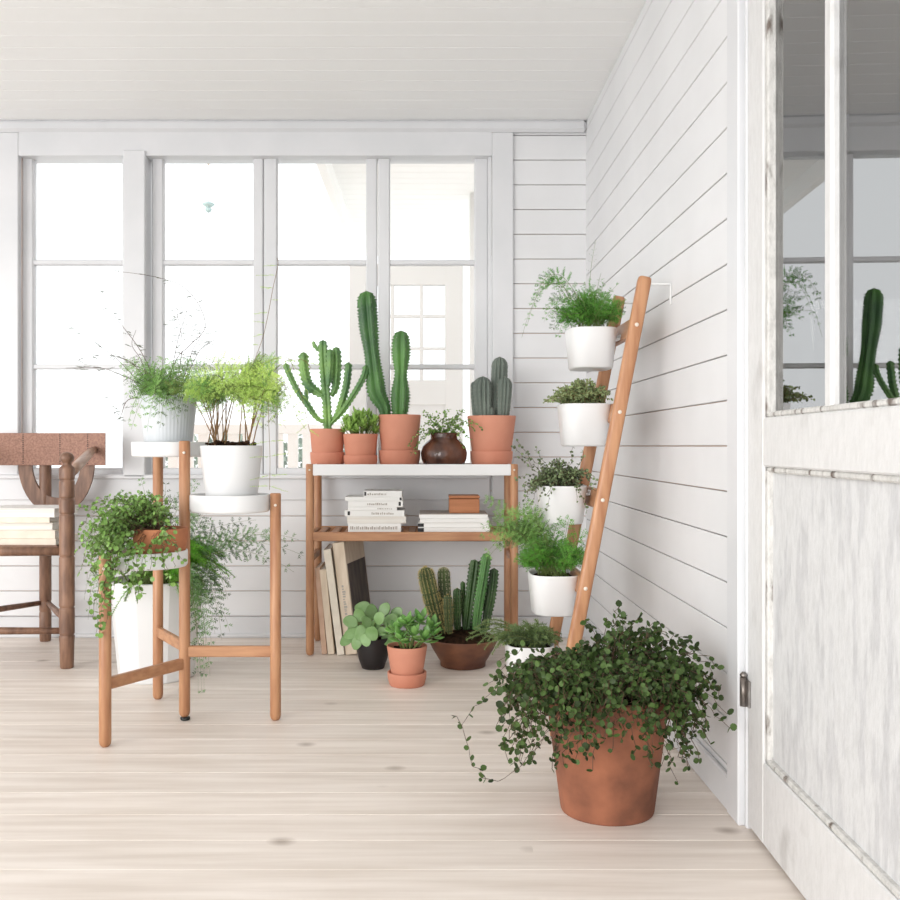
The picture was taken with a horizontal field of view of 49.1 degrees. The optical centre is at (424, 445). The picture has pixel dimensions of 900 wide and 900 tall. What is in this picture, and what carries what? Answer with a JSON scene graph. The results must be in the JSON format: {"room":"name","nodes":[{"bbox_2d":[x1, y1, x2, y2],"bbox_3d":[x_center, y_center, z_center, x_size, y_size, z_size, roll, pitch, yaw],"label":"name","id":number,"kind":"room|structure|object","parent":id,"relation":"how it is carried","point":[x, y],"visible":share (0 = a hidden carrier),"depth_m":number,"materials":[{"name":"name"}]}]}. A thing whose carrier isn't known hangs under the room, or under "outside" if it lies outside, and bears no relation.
{"room":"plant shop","nodes":[
{"label":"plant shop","id":0,"kind":"room"},
{"bbox_2d":[111,574,203,684],"bbox_3d":[-0.914,0.618,3.360,0.318,0.334,0.313,0,0,0],"label":"pot","id":1,"kind":"object","parent":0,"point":[132,621],"depth_m":3.23,"materials":[{"name":"white ceramic"}]},
{"bbox_2d":[132,526,187,553],"bbox_3d":[-0.725,0.273,2.700,0.149,0.098,0.149,0,0,0],"label":"bowl","id":2,"kind":"object","parent":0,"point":[148,533],"depth_m":2.64,"materials":[{"name":"ceramic"}]},
{"bbox_2d":[139,395,196,441],"bbox_3d":[-0.766,-0.062,2.940,0.168,0.173,0.168,0,0,0],"label":"pot","id":3,"kind":"object","parent":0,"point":[172,430],"depth_m":2.87,"materials":[{"name":"white ceramic"}]},
{"bbox_2d":[200,446,262,495],"bbox_3d":[-0.555,0.090,2.823,0.178,0.182,0.178,0,0,0],"label":"pot","id":4,"kind":"object","parent":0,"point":[227,470],"depth_m":2.75,"materials":[{"name":"white ceramic"}]},
{"bbox_2d":[0,131,586,616],"bbox_3d":[-1.719,-0.265,4.120,4.962,2.140,0.140,0,0,0],"label":"wall","id":5,"kind":"structure","parent":0,"point":[549,169],"depth_m":4.05,"materials":[{"name":"white paint"}]},
{"bbox_2d":[0,132,21,473],"bbox_3d":[-1.789,-0.579,4.051,0.247,1.412,0.038,0,0,0],"label":"trim","id":6,"kind":"structure","parent":5,"relation":"attached to","point":[10,161],"depth_m":4.03,"materials":[{"name":"white paint"}]},
{"bbox_2d":[22,158,122,473],"bbox_3d":[-1.451,-0.546,4.098,0.436,1.340,0.045,0,0,0],"label":"window","id":7,"kind":"structure","parent":5,"relation":"in","point":[30,262],"depth_m":4.08,"materials":[{"name":"white paint"}]},
{"bbox_2d":[123,150,151,475],"bbox_3d":[-1.188,-0.540,4.085,0.090,1.336,0.130,0,0,0],"label":"trim","id":8,"kind":"structure","parent":5,"relation":"attached to","point":[137,167],"depth_m":4.02,"materials":[{"name":"white paint"}]},
{"bbox_2d":[152,159,263,473],"bbox_3d":[-0.901,-0.546,4.098,0.461,1.340,0.045,0,0,0],"label":"window","id":9,"kind":"structure","parent":5,"relation":"in","point":[159,262],"depth_m":4.08,"materials":[{"name":"white paint"}]},
{"bbox_2d":[0,474,489,499],"bbox_3d":[-0.863,0.169,4.095,2.261,0.106,0.150,0,0,0],"label":"trim","id":10,"kind":"structure","parent":5,"relation":"attached to","point":[333,487],"depth_m":4.04,"materials":[{"name":"white paint"}]},
{"bbox_2d":[18,132,491,163],"bbox_3d":[-0.695,-1.244,4.091,1.941,0.111,0.118,0,0,0],"label":"trim","id":11,"kind":"structure","parent":5,"relation":"attached to","point":[43,147],"depth_m":4.03,"materials":[{"name":"white paint"}]},
{"bbox_2d":[0,617,583,637],"bbox_3d":[-1.769,0.743,4.038,4.862,0.084,0.024,0,0,0],"label":"baseboard","id":12,"kind":"structure","parent":5,"relation":"attached to","point":[242,627],"depth_m":4.04,"materials":[{"name":"white paint"}]},
{"bbox_2d":[0,120,586,132],"bbox_3d":[-1.769,-1.310,4.035,4.862,0.050,0.030,0,0,0],"label":"trim","id":13,"kind":"structure","parent":5,"relation":"attached to","point":[515,126],"depth_m":4.02,"materials":[{"name":"white paint"}]},
{"bbox_2d":[264,159,376,473],"bbox_3d":[-0.433,-0.546,4.098,0.469,1.340,0.045,0,0,0],"label":"window","id":14,"kind":"structure","parent":5,"relation":"in","point":[270,165],"depth_m":4.08,"materials":[{"name":"white paint"}]},
{"bbox_2d":[378,159,487,462],"bbox_3d":[0.033,-0.546,4.098,0.455,1.340,0.045,0,0,0],"label":"window","id":15,"kind":"structure","parent":5,"relation":"in","point":[480,262],"depth_m":4.08,"materials":[{"name":"white paint"}]},
{"bbox_2d":[488,157,491,476],"bbox_3d":[0.266,-0.530,4.098,0.014,1.316,0.104,0,0,0],"label":"trim","id":16,"kind":"structure","parent":5,"relation":"attached to","point":[489,158],"depth_m":4.05,"materials":[{"name":"white paint"}]},
{"bbox_2d":[492,132,512,499],"bbox_3d":[0.319,-0.531,4.051,0.086,1.507,0.038,0,0,0],"label":"trim","id":17,"kind":"structure","parent":5,"relation":"attached to","point":[502,142],"depth_m":4.03,"materials":[{"name":"white paint"}]},
{"bbox_2d":[0,0,645,121],"bbox_3d":[-1.719,-1.360,1.595,4.962,0.050,5.190,0,0,0],"label":"ceiling","id":18,"kind":"structure","parent":0,"point":[60,59],"depth_m":3.37,"materials":[{"name":"white paint"}]},
{"bbox_2d":[0,638,805,899],"bbox_3d":[-1.725,0.805,2.175,4.950,0.040,3.950,0,0,0],"label":"floor","id":19,"kind":"structure","parent":0,"point":[363,787],"depth_m":2.19,"materials":[{"name":"beige wood"}]},
{"bbox_2d":[0,433,105,668],"bbox_3d":[-1.528,0.366,3.723,0.576,0.837,0.530,0,0,0],"label":"armchair","id":20,"kind":"object","parent":19,"relation":"on","point":[75,452],"visible":1,"depth_m":3.90,"materials":[{"name":"brown wood"}]},
{"bbox_2d":[0,534,78,544],"bbox_3d":[-1.448,0.344,3.638,0.274,0.022,0.232,0,0,0],"label":"book","id":21,"kind":"object","parent":20,"relation":"on","point":[2,541],"visible":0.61,"depth_m":3.53,"materials":[{"name":"paper"}]},
{"bbox_2d":[0,529,58,538],"bbox_3d":[-1.444,0.317,3.623,0.249,0.030,0.188,0,0,0],"label":"book","id":22,"kind":"object","parent":21,"relation":"on","point":[4,534],"visible":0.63,"depth_m":3.53,"materials":[{"name":"paper"}]},
{"bbox_2d":[0,521,58,529],"bbox_3d":[-1.463,0.289,3.628,0.252,0.026,0.182,0,0,0],"label":"book","id":23,"kind":"object","parent":22,"relation":"on","point":[54,525],"visible":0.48,"depth_m":3.54,"materials":[{"name":"white paper"}]},
{"bbox_2d":[0,517,58,522],"bbox_3d":[-1.459,0.266,3.629,0.231,0.020,0.201,0,0,0],"label":"book","id":24,"kind":"object","parent":23,"relation":"on","point":[2,519],"visible":0.62,"depth_m":3.53,"materials":[{"name":"paper"}]},
{"bbox_2d":[0,505,77,516],"bbox_3d":[-1.457,0.239,3.635,0.277,0.032,0.216,0,0,2],"label":"book","id":25,"kind":"object","parent":24,"relation":"on","point":[5,510],"visible":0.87,"depth_m":3.53,"materials":[{"name":"white paper"}]},
{"bbox_2d":[99,441,280,747],"bbox_3d":[-0.642,0.385,2.814,0.460,0.800,0.518,0,0,0],"label":"plant stand","id":26,"kind":"object","parent":19,"relation":"on","point":[199,503],"visible":0.79,"depth_m":2.81,"materials":[{"name":"brown wood"}]},
{"bbox_2d":[74,490,187,637],"bbox_3d":[-0.800,0.305,2.665,0.310,0.379,0.301,0,0,-12],"label":"potted creeper","id":27,"kind":"object","parent":26,"relation":"on","point":[122,523],"visible":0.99,"depth_m":2.59,"materials":[{"name":"plant"}]},
{"bbox_2d":[66,269,220,441],"bbox_3d":[-0.847,-0.253,2.921,0.467,0.555,0.277,0,0,2],"label":"potted fern","id":28,"kind":"object","parent":26,"relation":"on","point":[165,417],"visible":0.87,"depth_m":2.88,"materials":[{"name":"plant"}]},
{"bbox_2d":[105,547,187,570],"bbox_3d":[-0.762,0.307,2.698,0.220,0.044,0.220,0,0,0],"label":"tray","id":29,"kind":"object","parent":26,"relation":"on","point":[183,554],"depth_m":2.60,"materials":[{"name":"white metal"}]},
{"bbox_2d":[131,442,209,456],"bbox_3d":[-0.759,0.010,2.940,0.226,0.044,0.226,0,0,0],"label":"tray","id":30,"kind":"object","parent":26,"relation":"on","point":[138,449],"depth_m":2.83,"materials":[{"name":"white"}]},
{"bbox_2d":[190,493,269,513],"bbox_3d":[-0.559,0.163,2.823,0.226,0.050,0.226,0,0,0],"label":"tray","id":31,"kind":"object","parent":26,"relation":"on","point":[200,503],"depth_m":2.73,"materials":[{"name":"white metal"}]},
{"bbox_2d":[164,259,316,495],"bbox_3d":[-0.510,-0.177,2.799,0.434,0.716,0.258,0,0,5],"label":"potted fern","id":32,"kind":"object","parent":26,"relation":"on","point":[229,468],"visible":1,"depth_m":2.77,"materials":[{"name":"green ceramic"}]},
{"bbox_2d":[78,478,302,691],"bbox_3d":[-0.811,0.470,3.336,0.793,0.737,0.439,0,0,0],"label":"fern","id":33,"kind":"object","parent":19,"relation":"on","point":[132,618],"visible":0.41,"depth_m":3.24,"materials":[{"name":"white ceramic"}]},
{"bbox_2d":[315,562,327,653],"bbox_3d":[-0.392,0.621,3.809,0.046,0.327,0.201,0,0,0],"label":"book","id":34,"kind":"object","parent":19,"relation":"on","point":[320,565],"visible":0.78,"depth_m":3.71,"materials":[{"name":"beige paper"}]},
{"bbox_2d":[319,565,335,653],"bbox_3d":[-0.369,0.624,3.814,0.056,0.321,0.221,0,0,0],"label":"book","id":35,"kind":"object","parent":19,"relation":"on","point":[330,636],"visible":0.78,"depth_m":3.70,"materials":[{"name":"white paper"}]},
{"bbox_2d":[323,544,344,654],"bbox_3d":[-0.341,0.585,3.809,0.079,0.399,0.241,0,0,0],"label":"book","id":36,"kind":"object","parent":19,"relation":"on","point":[328,551],"visible":0.74,"depth_m":3.69,"materials":[{"name":"paper"}]},
{"bbox_2d":[332,541,370,654],"bbox_3d":[-0.275,0.572,3.831,0.096,0.424,0.272,0,0,11],"label":"book","id":37,"kind":"object","parent":19,"relation":"on","point":[349,556],"visible":0.74,"depth_m":3.72,"materials":[{"name":"white paper"}]},
{"bbox_2d":[342,585,346,616],"bbox_3d":[-0.299,0.590,3.698,0.029,0.134,0.001,0,0,11],"label":"print","id":38,"kind":"object","parent":37,"relation":"attached to","point":[344,587],"depth_m":3.70,"materials":[{"name":"beige paper"}]},
{"bbox_2d":[347,557,369,625],"bbox_3d":[-0.250,0.591,3.830,0.037,0.293,0.252,0,0,11],"label":"picture","id":39,"kind":"object","parent":37,"relation":"attached to","point":[357,580],"depth_m":3.80},
{"bbox_2d":[340,601,402,669],"bbox_3d":[-0.192,0.672,3.471,0.222,0.227,0.154,0,0,0],"label":"leaf plant","id":40,"kind":"object","parent":19,"relation":"on","point":[367,638],"visible":0.91,"depth_m":3.45,"materials":[{"name":"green plant"}]},
{"bbox_2d":[306,463,517,654],"bbox_3d":[-0.049,0.426,3.836,0.797,0.717,0.309,0,0,0],"label":"shelf","id":41,"kind":"object","parent":19,"relation":"on","point":[316,533],"visible":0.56,"depth_m":3.69,"materials":[{"name":"brown wood"}]},
{"bbox_2d":[283,340,368,463],"bbox_3d":[-0.388,-0.165,3.834,0.332,0.500,0.136,0,0,-9],"label":"potted cactus","id":42,"kind":"object","parent":41,"relation":"on","point":[327,446],"visible":0.94,"depth_m":3.82,"materials":[{"name":"plant"}]},
{"bbox_2d":[310,429,344,451],"bbox_3d":[-0.380,0.006,3.835,0.136,0.145,0.136,0,0,0],"label":"pot","id":43,"kind":"object","parent":42,"relation":"on","point":[326,440],"depth_m":3.78,"materials":[{"name":"ceramic"}]},
{"bbox_2d":[338,406,379,463],"bbox_3d":[-0.246,-0.036,3.809,0.158,0.242,0.153,0,0,25],"label":"potted succulent","id":44,"kind":"object","parent":41,"relation":"on","point":[360,448],"visible":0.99,"depth_m":3.76,"materials":[{"name":"ceramic"}]},
{"bbox_2d":[343,434,377,454],"bbox_3d":[-0.249,0.016,3.805,0.135,0.125,0.135,0,0,0],"label":"pot","id":45,"kind":"object","parent":44,"relation":"on","point":[354,444],"depth_m":3.75,"materials":[{"name":"ceramic"}]},
{"bbox_2d":[348,523,401,531],"bbox_3d":[-0.191,0.309,3.794,0.200,0.033,0.137,0,0,0],"label":"book","id":46,"kind":"object","parent":41,"relation":"on","point":[352,527],"visible":0.94,"depth_m":3.73,"materials":[{"name":"white paper"}]},
{"bbox_2d":[350,526,396,528],"bbox_3d":[-0.194,0.309,3.726,0.178,0.013,0.001,0,0,0],"label":"print","id":47,"kind":"object","parent":46,"relation":"attached to","point":[351,527],"depth_m":3.73,"materials":[{"name":"beige paper"}]},
{"bbox_2d":[347,514,406,522],"bbox_3d":[-0.183,0.280,3.794,0.223,0.026,0.136,0,0,0],"label":"book","id":48,"kind":"object","parent":46,"relation":"on","point":[350,519],"visible":0.89,"depth_m":3.73,"materials":[{"name":"white paper"}]},
{"bbox_2d":[345,508,404,515],"bbox_3d":[-0.191,0.255,3.808,0.227,0.022,0.165,0,0,0],"label":"book","id":49,"kind":"object","parent":48,"relation":"on","point":[400,511],"visible":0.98,"depth_m":3.73,"materials":[{"name":"white paper"}]},
{"bbox_2d":[348,507,397,509],"bbox_3d":[-0.198,0.237,3.806,0.185,0.013,0.164,0,0,0],"label":"book","id":50,"kind":"object","parent":49,"relation":"on","point":[349,508],"visible":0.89,"depth_m":3.72,"materials":[{"name":"white paper"}]},
{"bbox_2d":[348,499,403,506],"bbox_3d":[-0.187,0.219,3.794,0.208,0.022,0.141,0,0,0],"label":"book","id":51,"kind":"object","parent":50,"relation":"on","point":[350,503],"visible":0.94,"depth_m":3.72,"materials":[{"name":"white paper"}]},
{"bbox_2d":[345,495,402,500],"bbox_3d":[-0.194,0.200,3.809,0.217,0.015,0.175,0,0,0],"label":"book","id":52,"kind":"object","parent":51,"relation":"on","point":[349,497],"visible":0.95,"depth_m":3.72,"materials":[{"name":"white paper"}]},
{"bbox_2d":[364,489,402,496],"bbox_3d":[-0.160,0.181,3.812,0.146,0.022,0.173,0,0,0],"label":"book","id":53,"kind":"object","parent":52,"relation":"on","point":[368,492],"visible":1,"depth_m":3.73,"materials":[{"name":"white paper"}]},
{"bbox_2d":[372,512,393,514],"bbox_3d":[-0.161,0.255,3.726,0.083,0.009,0.001,0,0,0],"label":"print","id":54,"kind":"object","parent":49,"relation":"attached to","point":[373,513],"depth_m":3.73,"materials":[{"name":"beige paper"}]},
{"bbox_2d":[356,290,420,463],"bbox_3d":[-0.141,-0.260,3.825,0.247,0.689,0.162,0,0,0],"label":"cactus","id":55,"kind":"object","parent":41,"relation":"on","point":[397,429],"visible":0.99,"depth_m":3.79,"materials":[{"name":"plant"}]},
{"bbox_2d":[378,414,420,449],"bbox_3d":[-0.099,-0.021,3.825,0.166,0.199,0.166,0,0,0],"label":"pot","id":56,"kind":"object","parent":55,"relation":"on","point":[397,431],"depth_m":3.76,"materials":[{"name":"ceramic"}]},
{"bbox_2d":[313,463,510,475],"bbox_3d":[-0.049,0.090,3.837,0.742,0.042,0.299,0,0,0],"label":"tray","id":57,"kind":"object","parent":41,"relation":"on","point":[467,469],"depth_m":3.69,"materials":[{"name":"white metal"}]},
{"bbox_2d":[407,409,482,463],"bbox_3d":[0.077,-0.030,3.805,0.287,0.230,0.180,0,0,0],"label":"vase","id":58,"kind":"object","parent":41,"relation":"on","point":[444,447],"visible":1,"depth_m":3.75,"materials":[{"name":"brown ceramic"}]},
{"bbox_2d":[418,527,489,531],"bbox_3d":[0.109,0.317,3.829,0.273,0.018,0.216,0,0,0],"label":"magazine","id":59,"kind":"object","parent":41,"relation":"on","point":[420,529],"visible":0.44,"depth_m":3.72,"materials":[{"name":"white paper"}]},
{"bbox_2d":[418,519,488,526],"bbox_3d":[0.107,0.299,3.831,0.270,0.017,0.212,0,0,0],"label":"magazine","id":60,"kind":"object","parent":59,"relation":"on","point":[419,523],"visible":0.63,"depth_m":3.73,"materials":[{"name":"white paper"}]},
{"bbox_2d":[420,518,488,522],"bbox_3d":[0.112,0.282,3.829,0.261,0.017,0.216,0,0,0],"label":"magazine","id":61,"kind":"object","parent":60,"relation":"on","point":[422,520],"visible":0.5,"depth_m":3.72,"materials":[{"name":"white paper"}]},
{"bbox_2d":[419,510,487,517],"bbox_3d":[0.108,0.265,3.831,0.261,0.017,0.212,0,0,0],"label":"magazine","id":62,"kind":"object","parent":61,"relation":"on","point":[422,513],"visible":0.92,"depth_m":3.73,"materials":[{"name":"white paper"}]},
{"bbox_2d":[448,494,479,512],"bbox_3d":[0.150,0.223,3.807,0.118,0.067,0.112,0,0,0],"label":"wooden box","id":63,"kind":"object","parent":62,"relation":"on","point":[458,503],"visible":1,"depth_m":3.75,"materials":[{"name":"brown wood"}]},
{"bbox_2d":[467,356,515,463],"bbox_3d":[0.259,-0.134,3.835,0.189,0.438,0.189,0,0,-11],"label":"cactus","id":64,"kind":"object","parent":41,"relation":"on","point":[491,400],"visible":0.99,"depth_m":3.79,"materials":[{"name":"ceramic"}]},
{"bbox_2d":[467,415,515,450],"bbox_3d":[0.259,-0.019,3.835,0.189,0.196,0.189,0,0,0],"label":"pot","id":65,"kind":"object","parent":64,"relation":"on","point":[497,434],"depth_m":3.76,"materials":[{"name":"ceramic"}]},
{"bbox_2d":[381,607,443,688],"bbox_3d":[-0.031,0.660,3.242,0.192,0.250,0.162,0,0,-25],"label":"jade plant","id":66,"kind":"object","parent":19,"relation":"on","point":[406,657],"visible":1,"depth_m":3.20,"materials":[{"name":"green plant"}]},
{"bbox_2d":[417,553,498,669],"bbox_3d":[0.132,0.581,3.516,0.250,0.409,0.261,0,0,40],"label":"potted cactus","id":67,"kind":"object","parent":19,"relation":"on","point":[454,652],"visible":0.91,"depth_m":3.48,"materials":[{"name":"green plant"}]},
{"bbox_2d":[428,633,496,669],"bbox_3d":[0.136,0.734,3.520,0.250,0.102,0.250,0,0,0],"label":"bowl","id":68,"kind":"object","parent":67,"relation":"on","point":[454,652],"depth_m":3.44,"materials":[{"name":"brown ceramic"}]},
{"bbox_2d":[451,600,736,826],"bbox_3d":[0.346,0.563,2.128,0.590,0.443,0.469,0,0,0],"label":"potted creeper","id":69,"kind":"object","parent":19,"relation":"on","point":[608,713],"visible":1,"depth_m":2.02,"materials":[{"name":"plant"}]},
{"bbox_2d":[538,276,670,735],"bbox_3d":[0.499,0.163,2.824,0.325,1.242,0.379,0,0,0],"label":"ladder","id":70,"kind":"object","parent":19,"relation":"on","point":[630,331],"visible":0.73,"depth_m":2.64,"materials":[{"name":"brown wood"}]},
{"bbox_2d":[466,617,562,675],"bbox_3d":[0.258,0.578,2.804,0.294,0.203,0.238,0,0,0],"label":"rosemary","id":71,"kind":"object","parent":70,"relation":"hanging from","point":[536,636],"visible":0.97,"depth_m":2.76,"materials":[{"name":"green plant"}]},
{"bbox_2d":[505,641,553,675],"bbox_3d":[0.299,0.621,2.830,0.138,0.118,0.186,0,0,0],"label":"pot","id":72,"kind":"object","parent":71,"relation":"on","point":[548,645],"depth_m":2.76,"materials":[{"name":"white ceramic"}]},
{"bbox_2d":[478,495,587,616],"bbox_3d":[0.313,0.305,2.799,0.342,0.345,0.242,0,0,-3],"label":"potted fern","id":73,"kind":"object","parent":70,"relation":"hanging from","point":[552,591],"visible":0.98,"depth_m":2.75,"materials":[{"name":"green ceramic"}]},
{"bbox_2d":[528,569,577,616],"bbox_3d":[0.368,0.420,2.830,0.142,0.115,0.186,0,0,0],"label":"pot","id":74,"kind":"object","parent":73,"relation":"on","point":[553,593],"depth_m":2.75,"materials":[{"name":"white ceramic"}]},
{"bbox_2d":[511,439,597,524],"bbox_3d":[0.356,0.100,2.805,0.244,0.241,0.239,0,0,0],"label":"potted creeper","id":75,"kind":"object","parent":70,"relation":"hanging from","point":[559,492],"visible":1,"depth_m":2.75,"materials":[{"name":"white ceramic"}]},
{"bbox_2d":[537,485,586,524],"bbox_3d":[0.392,0.166,2.830,0.136,0.108,0.186,0,0,0],"label":"pot","id":76,"kind":"object","parent":75,"relation":"on","point":[563,499],"depth_m":2.75,"materials":[{"name":"white ceramic"}]},
{"bbox_2d":[522,242,625,371],"bbox_3d":[0.426,-0.406,2.812,0.301,0.372,0.246,0,0,0],"label":"potted fern","id":77,"kind":"object","parent":70,"relation":"hanging from","point":[590,347],"visible":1,"depth_m":2.77,"materials":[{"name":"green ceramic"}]},
{"bbox_2d":[543,378,612,445],"bbox_3d":[0.443,-0.099,2.814,0.214,0.200,0.222,0,0,0],"label":"potted thyme","id":78,"kind":"object","parent":70,"relation":"hanging from","point":[583,421],"visible":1,"depth_m":2.75,"materials":[{"name":"white ceramic"}]},
{"bbox_2d":[557,403,610,445],"bbox_3d":[0.458,-0.059,2.830,0.148,0.120,0.186,0,0,0],"label":"pot","id":79,"kind":"object","parent":78,"relation":"on","point":[580,424],"depth_m":2.75,"materials":[{"name":"white ceramic"}]},
{"bbox_2d":[565,326,616,371],"bbox_3d":[0.475,-0.276,2.830,0.138,0.113,0.186,0,0,0],"label":"pot","id":80,"kind":"object","parent":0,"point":[589,348],"depth_m":2.75,"materials":[{"name":"white ceramic"}]},
{"bbox_2d":[549,700,672,826],"bbox_3d":[0.394,0.656,2.130,0.282,0.258,0.282,0,0,0],"label":"pot","id":81,"kind":"object","parent":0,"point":[620,790],"depth_m":2.03,"materials":[{"name":"ceramic"}]},
{"bbox_2d":[586,0,726,770],"bbox_3d":[0.712,-0.265,2.195,0.100,2.140,3.990,0,0,0],"label":"wall","id":82,"kind":"structure","parent":0,"point":[656,132],"depth_m":2.65,"materials":[{"name":"white paint"}]},
{"bbox_2d":[584,621,726,808],"bbox_3d":[0.655,0.748,3.057,0.014,0.075,1.934,0,0,0],"label":"baseboard","id":83,"kind":"structure","parent":82,"relation":"attached to","point":[710,771],"depth_m":2.27,"materials":[{"name":"white paint"}]},
{"bbox_2d":[727,0,751,828],"bbox_3d":[0.684,-0.260,1.595,0.076,2.090,1.030,0,0,0],"label":"trim","id":84,"kind":"structure","parent":82,"relation":"attached to","point":[737,10],"depth_m":2.04,"materials":[{"name":"white paint"}]},
{"bbox_2d":[740,0,899,899],"bbox_3d":[0.657,-0.225,1.592,0.056,2.000,0.864,0,0,2],"label":"door","id":85,"kind":"structure","parent":82,"relation":"in","point":[820,693],"depth_m":1.63,"materials":[{"name":"paint"}]},
{"label":"outside","id":86,"kind":"structure","parent":0,"visible":0},
{"bbox_3d":[-1.000,1.095,7.850,16.000,0.020,7.300,0,0,0],"label":"ground","id":87,"kind":"structure","parent":86,"visible":0},
{"bbox_2d":[166,424,364,467],"bbox_3d":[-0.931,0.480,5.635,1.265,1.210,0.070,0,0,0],"label":"porch railing","id":88,"kind":"object","parent":87,"relation":"on","point":[202,430],"visible":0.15,"depth_m":5.62,"materials":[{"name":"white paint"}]},
{"bbox_2d":[349,264,462,462],"bbox_3d":[-0.114,-0.008,5.923,0.683,2.165,0.045,0,0,0],"label":"door","id":89,"kind":"structure","parent":87,"relation":"on","point":[431,396],"depth_m":5.90,"materials":[{"name":"white wood"}]},
{"bbox_2d":[469,192,473,462],"bbox_3d":[0.311,-1.996,5.930,0.084,6.142,0.100,0,0,0],"label":"porch post","id":90,"kind":"object","parent":87,"relation":"on","point":[471,197],"visible":0.02,"depth_m":5.88,"materials":[{"name":"white"}]},
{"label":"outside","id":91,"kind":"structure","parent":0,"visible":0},
{"bbox_2d":[316,164,473,259],"bbox_3d":[0.925,-1.495,6.050,2.950,0.160,3.700,0,0,0],"label":"porch roof","id":92,"kind":"structure","parent":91,"point":[429,203],"depth_m":6.18,"materials":[{"name":"white paint"}]},
{"bbox_3d":[-0.499,-1.518,5.000,3.600,0.118,0.120,0,0,0],"label":"beam","id":93,"kind":"structure","parent":92,"relation":"attached to","visible":0},
{"bbox_2d":[202,164,214,212],"bbox_3d":[-1.099,-1.323,5.000,0.064,0.279,0.064,0,0,0],"label":"hanging lamp","id":94,"kind":"object","parent":93,"relation":"hanging from","point":[208,204],"visible":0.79,"depth_m":4.99,"materials":[{"name":"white glass"}]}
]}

